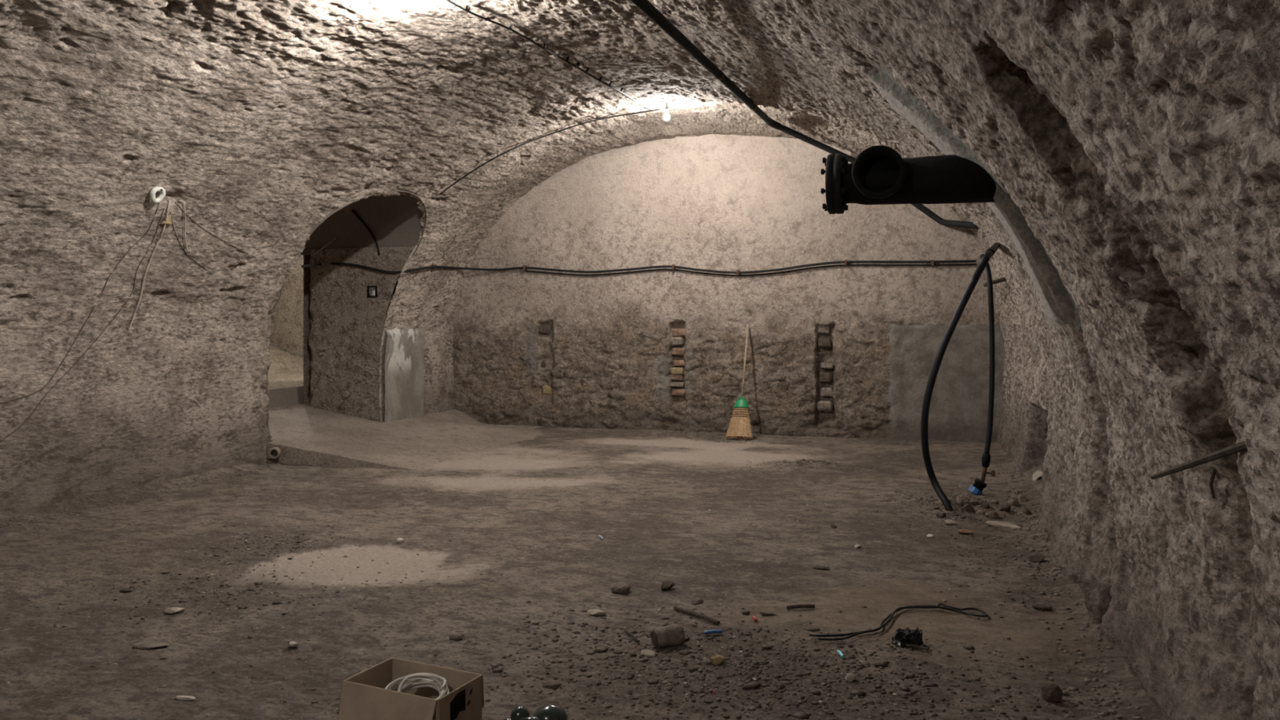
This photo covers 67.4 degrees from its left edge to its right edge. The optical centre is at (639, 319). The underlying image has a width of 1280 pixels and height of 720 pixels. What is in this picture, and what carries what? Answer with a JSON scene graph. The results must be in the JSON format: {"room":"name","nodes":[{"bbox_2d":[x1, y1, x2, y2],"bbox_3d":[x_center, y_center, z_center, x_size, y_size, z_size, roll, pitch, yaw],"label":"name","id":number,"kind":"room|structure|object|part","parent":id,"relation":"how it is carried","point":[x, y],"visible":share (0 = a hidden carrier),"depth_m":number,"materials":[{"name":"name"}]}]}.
{"room":"underground chamber","nodes":[
{"label":"underground chamber","id":0,"kind":"room"},
{"bbox_2d":[0,327,454,513],"bbox_3d":[-5.050,0.931,6.522,0.206,1.638,15.804,0,0,18],"label":"wall","id":1,"kind":"structure","parent":0,"point":[108,424],"depth_m":8.42,"materials":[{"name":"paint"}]},
{"bbox_2d":[267,446,280,458],"bbox_3d":[-3.767,1.370,9.897,0.110,0.110,0.125,0,0,-13],"label":"pipe","id":2,"kind":"object","parent":1,"relation":"attached to","point":[274,452],"visible":1,"depth_m":9.87,"materials":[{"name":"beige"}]},
{"bbox_2d":[265,254,296,427],"bbox_3d":[-4.237,0.340,10.186,1.631,2.520,0.174,0,0,18],"label":"door frame","id":3,"kind":"structure","parent":1,"relation":"attached to","point":[275,308],"depth_m":10.14,"materials":[{"name":"stone"}]},
{"bbox_2d":[303,246,414,421],"bbox_3d":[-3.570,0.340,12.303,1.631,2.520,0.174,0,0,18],"label":"wall","id":4,"kind":"structure","parent":1,"relation":"attached to","point":[347,325],"depth_m":12.29,"materials":[{"name":"brown stone"}]},
{"bbox_2d":[367,285,377,297],"bbox_3d":[-3.389,-0.363,12.177,0.128,0.140,0.064,0,0,18],"label":"switch box","id":5,"kind":"object","parent":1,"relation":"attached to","point":[375,294],"visible":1,"depth_m":12.15,"materials":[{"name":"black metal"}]},
{"bbox_2d":[383,319,425,422],"bbox_3d":[-3.080,0.750,12.687,0.212,1.540,1.137,0,0,9],"label":"pier","id":6,"kind":"object","parent":1,"relation":"attached to","point":[405,348],"visible":0.85,"depth_m":12.56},
{"bbox_2d":[266,370,303,389],"bbox_3d":[-7.039,0.880,13.491,5.500,0.018,8.500,0,0,18],"label":"floor","id":7,"kind":"structure","parent":0,"point":[295,379],"depth_m":14.07,"materials":[{"name":"yellow stone"}]},
{"bbox_2d":[267,345,303,373],"bbox_3d":[-6.909,0.513,15.914,1.750,0.809,3.400,0,0,18],"label":"wall","id":8,"kind":"structure","parent":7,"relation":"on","point":[282,361],"depth_m":16.68,"materials":[{"name":"yellow stone"}]},
{"bbox_2d":[267,386,303,408],"bbox_3d":[-4.332,1.035,12.900,0.032,0.330,6.000,0,0,18],"label":"step","id":9,"kind":"structure","parent":7,"relation":"attached to","point":[277,397],"depth_m":12.28,"materials":[{"name":"paint"}]},
{"bbox_2d":[270,254,303,358],"bbox_3d":[-5.534,-0.600,17.368,5.000,3.400,0.001,0,0,18],"label":"wall","id":10,"kind":"structure","parent":0,"point":[287,333],"depth_m":17.64,"materials":[{"name":"yellow stone"}]},
{"bbox_2d":[300,189,426,255],"bbox_3d":[-3.714,-1.697,11.185,2.288,1.792,2.140,0,0,18],"label":"ceiling","id":11,"kind":"structure","parent":0,"point":[393,220],"depth_m":12.10,"materials":[{"name":"paint"}]},
{"bbox_2d":[311,237,335,256],"bbox_3d":[-4.087,-0.941,12.390,0.361,0.237,0.036,0,0,12],"label":"wire","id":12,"kind":"object","parent":11,"relation":"attached to","point":[335,237],"visible":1,"depth_m":12.39,"materials":[{"name":"paint"}]},
{"bbox_2d":[351,208,380,255],"bbox_3d":[-3.468,-1.107,12.157,0.368,0.588,0.054,0,0,1],"label":"cable","id":13,"kind":"object","parent":11,"relation":"attached to","point":[353,211],"visible":1,"depth_m":12.15,"materials":[{"name":"black rubber"}]},
{"bbox_2d":[266,403,581,471],"bbox_3d":[-2.952,1.333,11.904,3.290,0.494,4.070,0,0,18],"label":"floor","id":14,"kind":"structure","parent":0,"point":[305,434],"depth_m":11.10,"materials":[{"name":"concrete"}]},
{"bbox_2d":[0,425,1165,719],"bbox_3d":[-1.506,1.472,5.452,8.448,0.102,15.894,0,0,18],"label":"floor","id":15,"kind":"structure","parent":0,"point":[671,473],"depth_m":5.39,"materials":[{"name":"brown soil"}]},
{"bbox_2d":[132,641,168,648],"bbox_3d":[-2.248,1.494,4.415,0.163,0.019,0.094,0,0,-5],"label":"chip","id":16,"kind":"object","parent":15,"relation":"on","point":[146,645],"visible":1,"depth_m":4.40,"materials":[{"name":"beige stone"}]},
{"bbox_2d":[164,607,184,613],"bbox_3d":[-2.398,1.497,4.944,0.097,0.028,0.078,0,0,-17],"label":"stone","id":17,"kind":"object","parent":15,"relation":"on","point":[171,610],"visible":1,"depth_m":4.93,"materials":[{"name":"stone"}]},
{"bbox_2d":[174,695,195,700],"bbox_3d":[-1.800,1.495,3.801,0.086,0.014,0.031,0,0,12],"label":"chip","id":18,"kind":"object","parent":15,"relation":"on","point":[178,697],"visible":1,"depth_m":3.79,"materials":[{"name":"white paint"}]},
{"bbox_2d":[288,640,297,647],"bbox_3d":[-1.593,1.489,4.412,0.038,0.028,0.042,0,0,-38],"label":"stone","id":19,"kind":"object","parent":15,"relation":"on","point":[292,644],"visible":1,"depth_m":4.40,"materials":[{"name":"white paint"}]},
{"bbox_2d":[395,537,403,542],"bbox_3d":[-1.623,1.488,6.478,0.047,0.036,0.042,0,0,-37],"label":"stone","id":20,"kind":"object","parent":15,"relation":"on","point":[398,540],"visible":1,"depth_m":6.46,"materials":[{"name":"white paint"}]},
{"bbox_2d":[337,657,484,719],"bbox_3d":[-0.810,1.368,3.354,0.444,0.241,0.327,0,0,25],"label":"cardboard box","id":21,"kind":"object","parent":15,"relation":"on","point":[363,695],"depth_m":3.30,"materials":[{"name":"brown cardboard"}]},
{"bbox_3d":[-0.970,1.369,3.436,0.006,0.238,0.245,0,0,25],"label":"panel","id":22,"kind":"part","parent":21,"relation":"part of","materials":[{"name":"brown cardboard"}]},
{"bbox_3d":[-0.844,1.369,3.237,0.397,0.238,0.006,0,0,25],"label":"panel","id":23,"kind":"part","parent":21,"relation":"part of","materials":[{"name":"brown cardboard"}]},
{"bbox_3d":[-0.784,1.369,3.340,0.257,0.218,0.199,0,0,25],"label":"cable coil","id":24,"kind":"part","parent":21,"relation":"part of","materials":[{"name":"white plastic"}]},
{"bbox_3d":[-0.736,1.369,3.464,0.397,0.238,0.006,0,0,25],"label":"panel","id":25,"kind":"part","parent":21,"relation":"part of","materials":[{"name":"brown cardboard"}]},
{"bbox_3d":[-0.611,1.369,3.265,0.006,0.238,0.245,0,0,25],"label":"panel","id":26,"kind":"part","parent":21,"relation":"part of","materials":[{"name":"brown cardboard"}]},
{"bbox_2d":[448,632,464,639],"bbox_3d":[-0.865,1.488,4.515,0.077,0.032,0.040,0,0,22],"label":"stone","id":27,"kind":"object","parent":15,"relation":"on","point":[458,636],"visible":1,"depth_m":4.50,"materials":[{"name":"brown stone"}]},
{"bbox_2d":[490,662,498,668],"bbox_3d":[-0.628,1.494,4.148,0.031,0.022,0.037,0,0,-32],"label":"stone","id":28,"kind":"object","parent":15,"relation":"on","point":[494,665],"visible":1,"depth_m":4.14,"materials":[{"name":"stone"}]},
{"bbox_2d":[502,706,529,719],"bbox_3d":[-0.433,1.420,3.364,0.076,0.121,0.110,0,0,42],"label":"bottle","id":29,"kind":"object","parent":15,"relation":"on","point":[518,713],"visible":0.88,"depth_m":3.36,"materials":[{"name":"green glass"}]},
{"bbox_2d":[519,703,568,719],"bbox_3d":[-0.332,1.411,3.317,0.131,0.142,0.189,0,0,42],"label":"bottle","id":30,"kind":"object","parent":15,"relation":"on","point":[548,711],"visible":1,"depth_m":3.31,"materials":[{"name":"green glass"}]},
{"bbox_2d":[519,715,542,719],"bbox_3d":[-0.353,1.399,3.294,0.092,0.095,0.127,0,0,42],"label":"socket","id":31,"kind":"object","parent":30,"relation":"attached to","point":[531,717],"depth_m":3.27,"materials":[{"name":"plastic"}]},
{"bbox_2d":[6,431,1094,719],"bbox_3d":[-0.569,1.471,7.837,7.402,0.107,9.537,0,0,18],"label":"crumbs","id":32,"kind":"object","parent":15,"relation":"on","point":[754,678],"visible":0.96,"depth_m":4.57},
{"bbox_2d":[0,430,1137,719],"bbox_3d":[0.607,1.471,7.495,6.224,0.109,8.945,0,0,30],"label":"gravel","id":33,"kind":"object","parent":15,"relation":"on","point":[684,661],"visible":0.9,"depth_m":4.20,"materials":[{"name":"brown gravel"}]},
{"bbox_2d":[0,429,1142,719],"bbox_3d":[-0.571,1.484,8.037,7.396,0.063,9.647,0,0,18],"label":"debris","id":34,"kind":"object","parent":15,"relation":"on","point":[1055,569],"visible":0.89,"depth_m":5.63,"materials":[{"name":"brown stone"}]},
{"bbox_2d":[120,489,1075,719],"bbox_3d":[-0.144,1.479,6.348,5.090,0.084,5.735,0,0,18],"label":"flakes","id":35,"kind":"object","parent":15,"relation":"on","point":[553,684],"visible":0.97,"depth_m":4.06,"materials":[{"name":"stone"}]},
{"bbox_2d":[587,608,607,615],"bbox_3d":[-0.219,1.498,4.928,0.091,0.032,0.066,0,0,-21],"label":"stone","id":36,"kind":"object","parent":15,"relation":"on","point":[592,611],"visible":1,"depth_m":4.91,"materials":[{"name":"stone"}]},
{"bbox_2d":[610,582,630,593],"bbox_3d":[-0.109,1.483,5.322,0.104,0.060,0.096,0,0,22],"label":"stone","id":37,"kind":"object","parent":15,"relation":"on","point":[618,587],"visible":1,"depth_m":5.29,"materials":[{"name":"beige stone"}]},
{"bbox_2d":[624,629,639,642],"bbox_3d":[-0.039,1.497,4.553,0.011,0.016,0.169,0,0,-23],"label":"twig","id":38,"kind":"object","parent":15,"relation":"on","point":[633,636],"visible":1,"depth_m":4.54,"materials":[{"name":"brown wood"}]},
{"bbox_2d":[640,649,658,657],"bbox_3d":[0.047,1.502,4.324,0.089,0.028,0.046,0,0,10],"label":"chip","id":39,"kind":"object","parent":15,"relation":"on","point":[649,653],"visible":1,"depth_m":4.31,"materials":[{"name":"stone"}]},
{"bbox_2d":[650,623,684,648],"bbox_3d":[0.130,1.466,4.449,0.145,0.103,0.098,0,0,-21],"label":"can","id":40,"kind":"object","parent":15,"relation":"on","point":[671,635],"visible":1,"depth_m":4.42,"materials":[{"name":"brown metal"}]},
{"bbox_2d":[661,580,674,590],"bbox_3d":[0.154,1.481,5.348,0.082,0.049,0.060,0,0,-12],"label":"stone","id":41,"kind":"object","parent":15,"relation":"on","point":[668,584],"visible":1,"depth_m":5.33,"materials":[{"name":"stone"}]},
{"bbox_2d":[673,605,719,624],"bbox_3d":[0.284,1.496,4.869,0.019,0.026,0.340,0,0,-38],"label":"wooden stick","id":42,"kind":"object","parent":15,"relation":"on","point":[677,608],"visible":1,"depth_m":4.85,"materials":[{"name":"wood"}]},
{"bbox_2d":[691,598,702,604],"bbox_3d":[0.304,1.498,5.115,0.053,0.029,0.055,0,0,28],"label":"stone","id":43,"kind":"object","parent":15,"relation":"on","point":[696,601],"visible":1,"depth_m":5.10,"materials":[{"name":"beige stone"}]},
{"bbox_2d":[704,629,722,634],"bbox_3d":[0.350,1.491,4.589,0.085,0.024,0.017,0,0,-4],"label":"strip","id":44,"kind":"object","parent":15,"relation":"on","point":[712,631],"visible":1,"depth_m":4.58,"materials":[{"name":"blue plastic"}]},
{"bbox_2d":[710,654,724,666],"bbox_3d":[0.340,1.490,4.210,0.066,0.048,0.048,0,0,0],"label":"stone","id":45,"kind":"object","parent":15,"relation":"on","point":[717,660],"visible":1,"depth_m":4.19,"materials":[{"name":"beige stone"}]},
{"bbox_2d":[724,324,752,439],"bbox_3d":[1.321,0.781,12.192,0.351,1.451,0.771,0,0,18],"label":"straw broom","id":46,"kind":"object","parent":15,"relation":"on","point":[740,427],"visible":1,"depth_m":11.95,"materials":[{"name":"beige wicker"}]},
{"bbox_3d":[1.348,0.536,12.325,0.025,0.961,0.501,0,0,16],"label":"broom handle","id":47,"kind":"part","parent":46,"relation":"part of","materials":[{"name":"brown wood"}]},
{"bbox_2d":[759,610,777,614],"bbox_3d":[0.653,1.492,4.887,0.091,0.024,0.042,0,0,6],"label":"stone","id":48,"kind":"object","parent":15,"relation":"on","point":[762,612],"visible":1,"depth_m":4.88,"materials":[{"name":"beige stone"}]},
{"bbox_2d":[786,604,814,609],"bbox_3d":[0.830,1.484,4.962,0.146,0.027,0.019,0,0,1],"label":"wood strip","id":49,"kind":"object","parent":15,"relation":"on","point":[798,606],"visible":1,"depth_m":4.96,"materials":[{"name":"brown wood"}]},
{"bbox_2d":[813,565,829,569],"bbox_3d":[1.090,1.491,5.771,0.101,0.024,0.043,0,0,12],"label":"chip","id":50,"kind":"object","parent":15,"relation":"on","point":[820,567],"visible":1,"depth_m":5.76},
{"bbox_2d":[836,649,844,657],"bbox_3d":[0.891,1.484,4.271,0.013,0.019,0.077,0,0,-4],"label":"tube","id":51,"kind":"object","parent":15,"relation":"on","point":[838,651],"visible":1,"depth_m":4.25,"materials":[{"name":"teal plastic"}]},
{"bbox_2d":[844,672,855,681],"bbox_3d":[0.878,1.496,4.010,0.042,0.042,0.037,0,0,-5],"label":"stone","id":52,"kind":"object","parent":15,"relation":"on","point":[849,677],"visible":1,"depth_m":4.00,"materials":[{"name":"stone"}]},
{"bbox_2d":[854,544,861,548],"bbox_3d":[1.438,1.492,6.332,0.045,0.026,0.040,0,0,-18],"label":"stone","id":53,"kind":"object","parent":15,"relation":"on","point":[856,546],"visible":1,"depth_m":6.32,"materials":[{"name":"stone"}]},
{"bbox_2d":[808,603,987,640],"bbox_3d":[1.260,1.481,4.751,1.036,0.026,0.280,0,0,-24],"label":"wire","id":54,"kind":"object","parent":15,"relation":"on","point":[954,609],"visible":1,"depth_m":4.81,"materials":[{"name":"black rubber"}]},
{"bbox_2d":[891,626,923,648],"bbox_3d":[1.237,1.465,4.439,0.142,0.082,0.120,0,0,18],"label":"clump","id":55,"kind":"object","parent":15,"relation":"on","point":[900,637],"visible":0.98,"depth_m":4.42,"materials":[{"name":"black rubber"}]},
{"bbox_2d":[906,644,928,650],"bbox_3d":[1.262,1.488,4.368,0.096,0.019,0.013,0,0,27],"label":"wood strip","id":56,"kind":"object","parent":15,"relation":"on","point":[907,645],"visible":1,"depth_m":4.36,"materials":[{"name":"wood"}]},
{"bbox_2d":[926,533,933,537],"bbox_3d":[2.010,1.498,6.653,0.043,0.026,0.046,0,0,-3],"label":"stone","id":57,"kind":"object","parent":15,"relation":"on","point":[929,535],"visible":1,"depth_m":6.64,"materials":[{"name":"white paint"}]},
{"bbox_2d":[936,512,946,518],"bbox_3d":[2.268,1.484,7.231,0.057,0.071,0.073,0,0,-19],"label":"lump","id":58,"kind":"object","parent":15,"relation":"on","point":[941,515],"visible":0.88,"depth_m":7.21,"materials":[{"name":"stone"}]},
{"bbox_2d":[944,519,956,524],"bbox_3d":[2.272,1.478,7.024,0.087,0.037,0.054,0,0,18],"label":"stone","id":59,"kind":"object","parent":15,"relation":"on","point":[948,522],"visible":1,"depth_m":7.01,"materials":[{"name":"stone"}]},
{"bbox_2d":[953,497,962,506],"bbox_3d":[2.509,1.443,7.582,0.070,0.093,0.080,0,0,18],"label":"lump","id":60,"kind":"object","parent":15,"relation":"on","point":[957,500],"visible":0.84,"depth_m":7.55,"materials":[{"name":"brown stone"}]},
{"bbox_2d":[957,528,973,533],"bbox_3d":[2.281,1.487,6.739,0.103,0.036,0.056,0,0,23],"label":"fragment","id":61,"kind":"object","parent":15,"relation":"on","point":[959,531],"visible":1,"depth_m":6.72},
{"bbox_2d":[962,503,973,512],"bbox_3d":[2.526,1.461,7.392,0.074,0.095,0.087,0,0,-32],"label":"lump","id":62,"kind":"object","parent":15,"relation":"on","point":[968,508],"visible":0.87,"depth_m":7.36,"materials":[{"name":"stone"}]},
{"bbox_2d":[968,500,977,503],"bbox_3d":[2.670,1.468,7.657,0.084,0.061,0.081,0,0,21],"label":"lump","id":63,"kind":"object","parent":15,"relation":"on","point":[971,501],"visible":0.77,"depth_m":7.63,"materials":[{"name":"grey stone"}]},
{"bbox_2d":[975,510,984,515],"bbox_3d":[2.594,1.473,7.320,0.067,0.050,0.049,0,0,27],"label":"lump","id":64,"kind":"object","parent":15,"relation":"on","point":[979,512],"visible":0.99,"depth_m":7.30,"materials":[{"name":"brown stone"}]},
{"bbox_2d":[968,253,995,495],"bbox_3d":[2.909,0.469,8.247,0.232,2.087,0.208,0,0,-10],"label":"hose","id":65,"kind":"object","parent":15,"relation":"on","point":[977,487],"visible":0.91,"depth_m":8.18,"materials":[{"name":"black rubber"}]},
{"bbox_3d":[2.984,1.306,8.181,0.079,0.050,0.020,0,0,22],"label":"tap handle","id":66,"kind":"part","parent":65,"relation":"part of","materials":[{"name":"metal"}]},
{"bbox_2d":[979,502,989,508],"bbox_3d":[2.697,1.464,7.513,0.076,0.069,0.066,0,0,36],"label":"lump","id":67,"kind":"object","parent":15,"relation":"on","point":[984,505],"visible":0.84,"depth_m":7.48,"materials":[{"name":"stone"}]},
{"bbox_2d":[985,510,998,519],"bbox_3d":[2.653,1.467,7.229,0.108,0.072,0.083,0,0,-42],"label":"lump","id":68,"kind":"object","parent":15,"relation":"on","point":[993,514],"visible":1,"depth_m":7.19,"materials":[{"name":"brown stone"}]},
{"bbox_2d":[990,499,999,503],"bbox_3d":[2.856,1.472,7.730,0.060,0.056,0.062,0,0,7],"label":"lump","id":69,"kind":"object","parent":15,"relation":"on","point":[996,501],"visible":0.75,"depth_m":7.71,"materials":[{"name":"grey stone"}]},
{"bbox_2d":[985,520,1021,528],"bbox_3d":[2.634,1.485,6.963,0.251,0.040,0.080,0,0,27],"label":"flake","id":70,"kind":"object","parent":15,"relation":"on","point":[1001,524],"visible":1,"depth_m":6.95,"materials":[{"name":"stone"}]},
{"bbox_2d":[999,504,1010,512],"bbox_3d":[2.816,1.465,7.421,0.090,0.075,0.080,0,0,35],"label":"lump","id":71,"kind":"object","parent":15,"relation":"on","point":[1006,508],"visible":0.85,"depth_m":7.39,"materials":[{"name":"stone"}]},
{"bbox_2d":[1008,498,1019,506],"bbox_3d":[2.994,1.473,7.684,0.080,0.081,0.081,0,0,2],"label":"lump","id":72,"kind":"object","parent":15,"relation":"on","point":[1013,502],"visible":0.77,"depth_m":7.66,"materials":[{"name":"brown stone"}]},
{"bbox_2d":[1017,494,1028,502],"bbox_3d":[3.152,1.473,7.892,0.082,0.072,0.080,0,0,17],"label":"lump","id":73,"kind":"object","parent":15,"relation":"on","point":[1021,498],"visible":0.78,"depth_m":7.86,"materials":[{"name":"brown stone"}]},
{"bbox_2d":[1022,508,1031,514],"bbox_3d":[2.963,1.475,7.349,0.058,0.067,0.080,0,0,27],"label":"lump","id":74,"kind":"object","parent":15,"relation":"on","point":[1025,511],"visible":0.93,"depth_m":7.32,"materials":[{"name":"stone"}]},
{"bbox_2d":[1027,554,1045,562],"bbox_3d":[2.471,1.482,5.974,0.092,0.045,0.100,0,0,44],"label":"stone","id":75,"kind":"object","parent":15,"relation":"on","point":[1035,557],"visible":1,"depth_m":5.95,"materials":[{"name":"grey stone"}]},
{"bbox_2d":[1031,604,1052,610],"bbox_3d":[2.086,1.493,4.984,0.100,0.027,0.048,0,0,6],"label":"chip","id":76,"kind":"object","parent":15,"relation":"on","point":[1046,607],"visible":1,"depth_m":4.97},
{"bbox_2d":[1041,684,1062,702],"bbox_3d":[1.617,1.463,3.764,0.071,0.069,0.074,0,0,-41],"label":"rock","id":77,"kind":"object","parent":15,"relation":"on","point":[1053,693],"visible":1,"depth_m":3.74,"materials":[{"name":"stone"}]},
{"bbox_2d":[0,0,1279,477],"bbox_3d":[-1.355,-1.106,5.357,7.853,2.946,15.804,0,0,18],"label":"ceiling","id":78,"kind":"structure","parent":0,"point":[1130,149],"depth_m":6.89,"materials":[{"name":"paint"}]},
{"bbox_2d":[0,202,159,404],"bbox_3d":[-4.497,-0.185,7.707,1.132,1.629,0.279,0,0,-44],"label":"wire","id":79,"kind":"object","parent":78,"relation":"hanging from","point":[159,202],"visible":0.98,"depth_m":7.87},
{"bbox_2d":[0,208,164,441],"bbox_3d":[-4.537,-0.013,7.773,0.380,1.856,1.178,0,0,44],"label":"wire","id":80,"kind":"object","parent":78,"relation":"hanging from","point":[164,208],"visible":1,"depth_m":7.95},
{"bbox_2d":[127,200,170,331],"bbox_3d":[-4.174,-0.459,8.207,0.488,1.109,0.086,0,0,23],"label":"hanging wire","id":81,"kind":"object","parent":78,"relation":"hanging from","point":[169,202],"visible":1,"depth_m":8.24,"materials":[{"name":"paint"}]},
{"bbox_2d":[149,186,165,203],"bbox_3d":[-3.953,-1.035,7.867,0.107,0.155,0.132,0,0,-15],"label":"ring","id":82,"kind":"object","parent":78,"relation":"attached to","point":[162,193],"visible":0.97,"depth_m":7.85,"materials":[{"name":"white plastic"}]},
{"bbox_2d":[160,214,172,225],"bbox_3d":[-4.009,-0.864,8.165,0.047,0.099,0.121,0,0,18],"label":"mortar dab","id":83,"kind":"object","parent":78,"relation":"attached to","point":[169,221],"visible":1,"depth_m":8.15,"materials":[{"name":"beige concrete"}]},
{"bbox_2d":[178,200,188,253],"bbox_3d":[-3.966,-0.809,8.377,0.044,0.424,0.413,0,0,-16],"label":"wire","id":84,"kind":"object","parent":78,"relation":"hanging from","point":[179,200],"visible":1,"depth_m":8.36,"materials":[{"name":"paint"}]},
{"bbox_2d":[169,212,212,274],"bbox_3d":[-4.029,-0.673,8.578,0.065,0.489,0.878,0,0,-2],"label":"wire","id":85,"kind":"object","parent":78,"relation":"hanging from","point":[170,212],"visible":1,"depth_m":8.48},
{"bbox_2d":[174,201,248,253],"bbox_3d":[-3.889,-0.821,8.742,0.040,0.368,1.167,0,0,7],"label":"wire","id":86,"kind":"object","parent":78,"relation":"hanging from","point":[175,202],"visible":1,"depth_m":8.67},
{"bbox_2d":[445,0,650,110],"bbox_3d":[-0.587,-2.382,8.998,0.255,0.181,4.795,0,0,20],"label":"cable","id":87,"kind":"object","parent":78,"relation":"attached to","point":[467,8],"visible":0.99,"depth_m":8.20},
{"bbox_2d":[439,108,662,195],"bbox_3d":[-1.026,-1.963,11.349,2.678,0.959,0.540,0,0,9],"label":"cable","id":88,"kind":"object","parent":78,"relation":"attached to","point":[519,145],"visible":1,"depth_m":11.37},
{"bbox_2d":[663,102,669,120],"bbox_3d":[0.302,-2.380,10.883,0.072,0.236,0.072,0,0,18],"label":"bulb","id":89,"kind":"object","parent":78,"relation":"hanging from","point":[666,117],"visible":0.98,"depth_m":10.86,"materials":[{"name":"white glass"}]},
{"bbox_3d":[0.302,-2.308,10.883,0.072,0.094,0.072,0,0,17],"label":"bulb glass","id":90,"kind":"part","parent":89,"relation":"part of","materials":[{"name":"white glass"}]},
{"bbox_2d":[630,0,977,228],"bbox_3d":[1.320,-1.749,6.867,2.422,1.456,11.082,0,0,18],"label":"conduit pipe","id":91,"kind":"object","parent":78,"relation":"attached to","point":[646,6],"visible":0.92,"depth_m":8.97,"materials":[{"name":"metal"}]},
{"bbox_2d":[820,145,995,213],"bbox_3d":[1.510,-0.785,5.381,0.958,0.344,0.433,0,0,18],"label":"pipe","id":92,"kind":"object","parent":78,"relation":"attached to","point":[878,175],"visible":0.98,"depth_m":5.30,"materials":[{"name":"black metal"}]},
{"bbox_2d":[920,242,999,511],"bbox_3d":[3.283,0.336,8.941,0.511,2.408,3.689,0,0,29],"label":"hose","id":93,"kind":"object","parent":78,"relation":"hanging from","point":[993,249],"visible":0.94,"depth_m":7.42,"materials":[{"name":"black rubber"}]},
{"bbox_2d":[982,277,1006,286],"bbox_3d":[3.844,-0.417,10.322,0.296,0.121,0.042,0,0,7],"label":"peg","id":94,"kind":"object","parent":78,"relation":"attached to","point":[1002,279],"visible":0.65,"depth_m":10.31,"materials":[{"name":"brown wood"}]},
{"bbox_2d":[452,133,1004,442],"bbox_3d":[0.947,-0.595,12.846,8.480,4.590,0.225,0,0,18],"label":"wall","id":95,"kind":"structure","parent":0,"point":[849,351],"depth_m":12.73,"materials":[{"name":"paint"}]},
{"bbox_2d":[301,259,976,275],"bbox_3d":[-0.104,-0.657,12.487,7.956,0.219,3.271,0,0,-12],"label":"cable","id":96,"kind":"object","parent":95,"relation":"attached to","point":[845,262],"visible":1,"depth_m":12.51,"materials":[{"name":"rubber"}]},
{"bbox_2d":[996,315,1279,719],"bbox_3d":[2.289,0.852,4.210,0.539,1.796,15.805,0,0,17],"label":"wall","id":97,"kind":"structure","parent":0,"point":[1184,581],"depth_m":3.76,"materials":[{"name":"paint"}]},
{"bbox_2d":[1031,469,1043,480],"bbox_3d":[3.595,1.406,8.598,0.136,0.085,0.300,0,0,18],"label":"stone","id":98,"kind":"object","parent":97,"relation":"in","point":[1037,474],"depth_m":8.59,"materials":[{"name":"stone"}]},
{"bbox_2d":[1150,440,1247,479],"bbox_3d":[1.526,0.387,2.629,0.022,0.178,0.486,0,0,1],"label":"wooden stick","id":99,"kind":"object","parent":97,"relation":"attached to","point":[1240,446],"visible":0.86,"depth_m":2.58,"materials":[{"name":"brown wood"}]},
{"bbox_2d":[1208,467,1217,498],"bbox_3d":[1.836,0.524,3.076,0.022,0.102,0.047,0,0,18],"label":"wooden splinter","id":100,"kind":"object","parent":97,"relation":"hanging from","point":[1214,470],"visible":1,"depth_m":3.07,"materials":[{"name":"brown wood"}]}
]}

